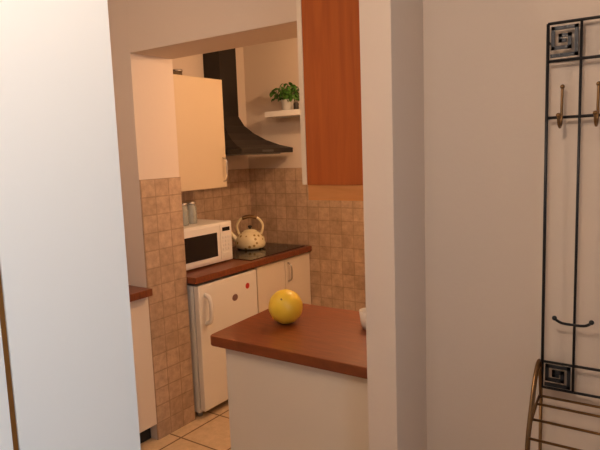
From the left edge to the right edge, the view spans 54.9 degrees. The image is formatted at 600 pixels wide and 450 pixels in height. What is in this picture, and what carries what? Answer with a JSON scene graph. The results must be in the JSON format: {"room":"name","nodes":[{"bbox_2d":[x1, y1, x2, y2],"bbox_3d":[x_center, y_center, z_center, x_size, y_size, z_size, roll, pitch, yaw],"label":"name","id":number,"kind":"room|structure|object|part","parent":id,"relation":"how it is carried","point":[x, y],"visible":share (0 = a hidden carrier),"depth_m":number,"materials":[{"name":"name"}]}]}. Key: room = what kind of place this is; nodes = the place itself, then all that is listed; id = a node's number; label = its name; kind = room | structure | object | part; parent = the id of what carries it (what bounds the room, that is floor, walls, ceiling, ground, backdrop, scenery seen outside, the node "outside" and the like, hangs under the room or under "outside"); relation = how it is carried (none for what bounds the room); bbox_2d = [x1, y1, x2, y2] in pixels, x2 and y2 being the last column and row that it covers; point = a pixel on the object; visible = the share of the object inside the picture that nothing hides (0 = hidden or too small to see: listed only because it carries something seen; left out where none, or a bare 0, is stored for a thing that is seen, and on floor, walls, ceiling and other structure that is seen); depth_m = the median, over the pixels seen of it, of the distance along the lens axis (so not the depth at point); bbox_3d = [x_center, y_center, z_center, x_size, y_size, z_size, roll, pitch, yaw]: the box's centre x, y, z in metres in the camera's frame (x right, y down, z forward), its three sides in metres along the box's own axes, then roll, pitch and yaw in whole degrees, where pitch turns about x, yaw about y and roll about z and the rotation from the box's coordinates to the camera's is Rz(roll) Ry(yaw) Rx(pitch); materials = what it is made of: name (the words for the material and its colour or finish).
{"room":"entrance hallway","nodes":[
{"label":"entrance hallway","id":0,"kind":"room"},
{"bbox_2d":[107,0,178,438],"bbox_3d":[-0.998,-0.027,3.446,0.520,2.500,0.300,3,9,34],"label":"wall","id":1,"kind":"structure","parent":0,"point":[143,84],"depth_m":3.19,"materials":[{"name":"white paint"}]},
{"bbox_2d":[139,177,194,439],"bbox_3d":[-0.763,0.480,3.360,0.008,1.500,0.300,3,9,34],"label":"wall tiles","id":2,"kind":"structure","parent":1,"relation":"attached to","point":[160,198],"depth_m":3.35,"materials":[{"name":"beige tile"}]},
{"bbox_2d":[127,0,296,58],"bbox_3d":[-0.135,-1.059,2.692,1.668,0.327,0.300,3,9,34],"label":"beam","id":3,"kind":"structure","parent":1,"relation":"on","point":[170,29],"depth_m":2.80,"materials":[{"name":"white paint"}]},
{"bbox_2d":[140,400,230,449],"bbox_3d":[0.062,1.500,1.441,5.000,0.100,5.650,3,9,34],"label":"floor","id":4,"kind":"structure","parent":0,"point":[211,430],"depth_m":3.37,"materials":[{"name":"tile"}]},
{"bbox_2d":[0,0,140,449],"bbox_3d":[-1.198,0.385,0.405,0.600,2.460,2.210,3,9,34],"label":"wardrobe","id":5,"kind":"object","parent":4,"relation":"on","point":[68,381],"visible":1,"depth_m":0.99,"materials":[{"name":"white wood"}]},
{"bbox_3d":[-0.748,0.341,0.544,0.020,2.400,0.958,3,9,34],"label":"door","id":6,"kind":"part","parent":5,"relation":"part of","materials":[{"name":"white wood"}]},
{"bbox_2d":[129,285,156,443],"bbox_3d":[-1.372,0.860,2.919,0.567,0.900,1.198,3,9,34],"label":"base cabinet","id":7,"kind":"object","parent":4,"relation":"on","point":[139,306],"visible":0.13,"depth_m":3.21,"materials":[{"name":"beige laminate"}]},
{"bbox_2d":[129,285,152,301],"bbox_3d":[-1.387,0.434,2.865,0.567,0.040,1.198,3,9,34],"label":"countertop","id":8,"kind":"structure","parent":7,"relation":"on","point":[135,292],"depth_m":3.15,"materials":[{"name":"brown wood"}]},
{"bbox_2d":[187,269,257,415],"bbox_3d":[-0.636,0.742,3.873,0.598,0.842,0.555,3,9,34],"label":"mini fridge","id":9,"kind":"object","parent":4,"relation":"on","point":[214,305],"visible":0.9,"depth_m":3.60,"materials":[{"name":"white metal"}]},
{"bbox_3d":[-0.551,0.514,3.507,0.063,0.205,0.028,3,9,34],"label":"handle","id":10,"kind":"part","parent":9,"relation":"part of","materials":[{"name":"white plastic"}]},
{"bbox_2d":[186,243,311,312],"bbox_3d":[-0.482,0.672,4.152,0.610,0.900,1.257,3,9,34],"label":"base cabinet","id":11,"kind":"object","parent":4,"relation":"on","point":[290,269],"depth_m":4.07,"materials":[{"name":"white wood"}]},
{"bbox_2d":[183,219,232,270],"bbox_3d":[-0.736,0.129,3.831,0.350,0.275,0.485,3,9,34],"label":"microwave oven","id":12,"kind":"object","parent":11,"relation":"on","point":[207,242],"visible":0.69,"depth_m":3.74,"materials":[{"name":"white plastic"}]},
{"bbox_3d":[-0.630,0.137,3.688,0.008,0.233,0.350,3,9,34],"label":"door","id":13,"kind":"part","parent":12,"relation":"part of","materials":[{"name":"white plastic"}]},
{"bbox_3d":[-0.497,0.108,3.881,0.006,0.233,0.108,3,9,34],"label":"control panel","id":14,"kind":"part","parent":12,"relation":"part of","materials":[{"name":"white plastic"}]},
{"bbox_2d":[186,243,311,284],"bbox_3d":[-0.506,0.245,4.103,0.589,0.040,1.257,3,9,34],"label":"countertop","id":15,"kind":"structure","parent":11,"relation":"on","point":[206,273],"depth_m":3.77,"materials":[{"name":"brown wood"}]},
{"bbox_2d":[232,243,304,260],"bbox_3d":[-0.354,0.190,4.314,0.500,0.007,0.650,3,9,34],"label":"cooktop","id":16,"kind":"object","parent":11,"relation":"in","point":[270,249],"visible":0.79,"depth_m":4.24,"materials":[{"name":"black glass"}]},
{"bbox_2d":[231,214,265,249],"bbox_3d":[-0.388,0.047,4.395,0.252,0.257,0.232,3,9,34],"label":"tea kettle","id":17,"kind":"object","parent":16,"relation":"on","point":[249,239],"visible":0.99,"depth_m":4.33,"materials":[{"name":"beige ceramic"}]},
{"bbox_3d":[-0.492,0.097,4.400,0.092,0.101,0.053,-1,7,10],"label":"spout","id":18,"kind":"part","parent":17,"relation":"part of","materials":[{"name":"beige ceramic"}]},
{"bbox_3d":[-0.380,0.039,4.388,0.104,0.019,0.104,3,9,34],"label":"lid","id":19,"kind":"part","parent":17,"relation":"part of","materials":[{"name":"beige ceramic"}]},
{"bbox_3d":[-0.381,-0.001,4.383,0.181,0.151,0.132,3,9,34],"label":"handle","id":20,"kind":"part","parent":17,"relation":"part of","materials":[{"name":"beige ceramic"}]},
{"bbox_3d":[-0.199,0.636,4.113,0.020,0.740,0.322,3,9,34],"label":"door","id":21,"kind":"part","parent":11,"relation":"part of","materials":[{"name":"beige laminate"}]},
{"bbox_3d":[-0.073,0.345,4.223,0.043,0.150,0.012,3,9,34],"label":"handle","id":22,"kind":"part","parent":11,"relation":"part of","materials":[{"name":"silver metal"}]},
{"bbox_3d":[-0.013,0.596,4.380,0.020,0.740,0.321,3,9,34],"label":"door","id":23,"kind":"part","parent":11,"relation":"part of","materials":[{"name":"beige laminate"}]},
{"bbox_2d":[210,304,368,449],"bbox_3d":[0.106,0.870,2.420,0.795,0.900,0.588,3,9,34],"label":"kitchen counter","id":24,"kind":"object","parent":4,"relation":"on","point":[301,384],"depth_m":2.19,"materials":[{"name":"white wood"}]},
{"bbox_2d":[268,289,302,323],"bbox_3d":[-0.061,0.345,2.442,0.146,0.147,0.147,3,9,34],"label":"melon","id":25,"kind":"object","parent":24,"relation":"on","point":[285,306],"visible":1,"depth_m":2.39,"materials":[{"name":"yellow food"}]},
{"bbox_2d":[210,304,366,378],"bbox_3d":[0.091,0.444,2.365,0.795,0.040,0.588,3,9,34],"label":"countertop","id":26,"kind":"structure","parent":24,"relation":"on","point":[324,338],"depth_m":2.25,"materials":[{"name":"brown wood"}]},
{"bbox_3d":[-0.003,0.923,2.189,0.670,0.860,0.020,3,9,34],"label":"panel","id":27,"kind":"part","parent":24,"relation":"part of","materials":[{"name":"beige laminate"}]},
{"bbox_2d":[359,308,365,329],"bbox_3d":[0.289,0.382,2.342,0.098,0.075,0.080,-4,7,-12],"label":"cup","id":28,"kind":"object","parent":24,"relation":"on","point":[362,311],"visible":0.16,"depth_m":2.32,"materials":[{"name":"white ceramic"}]},
{"bbox_2d":[525,15,599,449],"bbox_3d":[0.971,0.429,1.467,0.718,1.951,0.207,3,9,34],"label":"coat rack","id":29,"kind":"object","parent":4,"relation":"on","point":[538,373],"visible":1,"depth_m":1.63,"materials":[{"name":"grey metal"}]},
{"bbox_3d":[1.004,-0.023,1.481,0.709,1.060,0.036,3,9,34],"label":"frame","id":30,"kind":"part","parent":29,"relation":"part of","materials":[{"name":"grey metal"}]},
{"bbox_2d":[172,47,248,169],"bbox_3d":[-1.967,0.110,2.636,0.150,2.500,5.650,3,9,34],"label":"wall","id":31,"kind":"structure","parent":0,"point":[190,65],"depth_m":4.56,"materials":[{"name":"beige paint"}]},
{"bbox_2d":[173,74,227,191],"bbox_3d":[-0.812,-0.591,3.780,0.397,0.720,0.585,3,9,34],"label":"upper cabinet","id":32,"kind":"object","parent":31,"relation":"attached to","point":[202,160],"depth_m":3.74,"materials":[{"name":"beige wood"}]},
{"bbox_2d":[173,69,182,74],"bbox_3d":[-0.787,-0.968,3.684,0.074,0.050,0.074,3,9,34],"label":"tin","id":33,"kind":"object","parent":32,"relation":"on","point":[175,71],"visible":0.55,"depth_m":3.65,"materials":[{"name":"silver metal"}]},
{"bbox_2d":[181,169,251,245],"bbox_3d":[-0.748,0.361,4.294,0.008,1.500,1.270,3,9,34],"label":"wall tiles","id":34,"kind":"structure","parent":31,"relation":"attached to","point":[232,202],"depth_m":4.51,"materials":[{"name":"beige tile"}]},
{"bbox_2d":[203,48,292,155],"bbox_3d":[-0.441,-0.955,4.203,0.500,0.886,0.595,3,9,34],"label":"range hood","id":35,"kind":"object","parent":31,"relation":"attached to","point":[220,65],"visible":0.67,"depth_m":4.21,"materials":[{"name":"black metal"}]},
{"bbox_2d":[243,38,301,168],"bbox_3d":[0.576,-0.175,4.166,2.290,2.500,0.150,3,9,34],"label":"wall","id":36,"kind":"structure","parent":0,"point":[269,65],"depth_m":4.51,"materials":[{"name":"beige paint"}]},
{"bbox_2d":[265,109,299,117],"bbox_3d":[0.076,-0.821,4.193,0.680,0.040,0.209,3,9,34],"label":"wall shelf","id":37,"kind":"object","parent":36,"relation":"attached to","point":[295,112],"visible":0.44,"depth_m":4.22,"materials":[{"name":"white laminate"}]},
{"bbox_2d":[269,82,299,109],"bbox_3d":[-0.101,-0.952,4.278,0.268,0.212,0.232,3,9,34],"label":"basil","id":38,"kind":"object","parent":37,"relation":"on","point":[287,97],"visible":0.88,"depth_m":4.25,"materials":[{"name":"green plant"}]},
{"bbox_2d":[281,99,293,109],"bbox_3d":[-0.094,-0.891,4.295,0.100,0.085,0.100,3,9,34],"label":"pot","id":39,"kind":"object","parent":37,"relation":"on","point":[287,104],"depth_m":4.26,"materials":[{"name":"white ceramic"}]},
{"bbox_2d":[293,102,298,108],"bbox_3d":[-0.028,-0.869,4.215,0.040,0.057,0.040,3,9,34],"label":"pepper shaker","id":40,"kind":"object","parent":37,"relation":"on","point":[296,104],"visible":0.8,"depth_m":4.20,"materials":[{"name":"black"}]},
{"bbox_2d":[249,168,365,310],"bbox_3d":[0.507,0.328,4.193,2.188,1.500,0.008,3,9,34],"label":"wall tiles","id":41,"kind":"structure","parent":36,"relation":"attached to","point":[334,230],"depth_m":4.42,"materials":[{"name":"beige tile"}]},
{"bbox_2d":[359,0,426,449],"bbox_3d":[0.839,0.011,2.626,0.102,2.500,2.110,3,9,34],"label":"wall partition","id":42,"kind":"structure","parent":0,"point":[391,31],"depth_m":1.78,"materials":[{"name":"white paint"}]},
{"bbox_2d":[296,0,362,200],"bbox_3d":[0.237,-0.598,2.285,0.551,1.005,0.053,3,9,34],"label":"upper cabinet","id":43,"kind":"object","parent":42,"relation":"attached to","point":[328,31],"visible":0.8,"depth_m":2.35,"materials":[{"name":"cherry"},{"name":"ivory laminate"},{"name":"beech"}]},
{"bbox_2d":[423,0,599,449],"bbox_3d":[1.427,0.153,1.332,2.340,2.500,0.153,3,9,34],"label":"wall","id":44,"kind":"structure","parent":0,"point":[485,60],"depth_m":1.76,"materials":[{"name":"white paint"}]}
]}

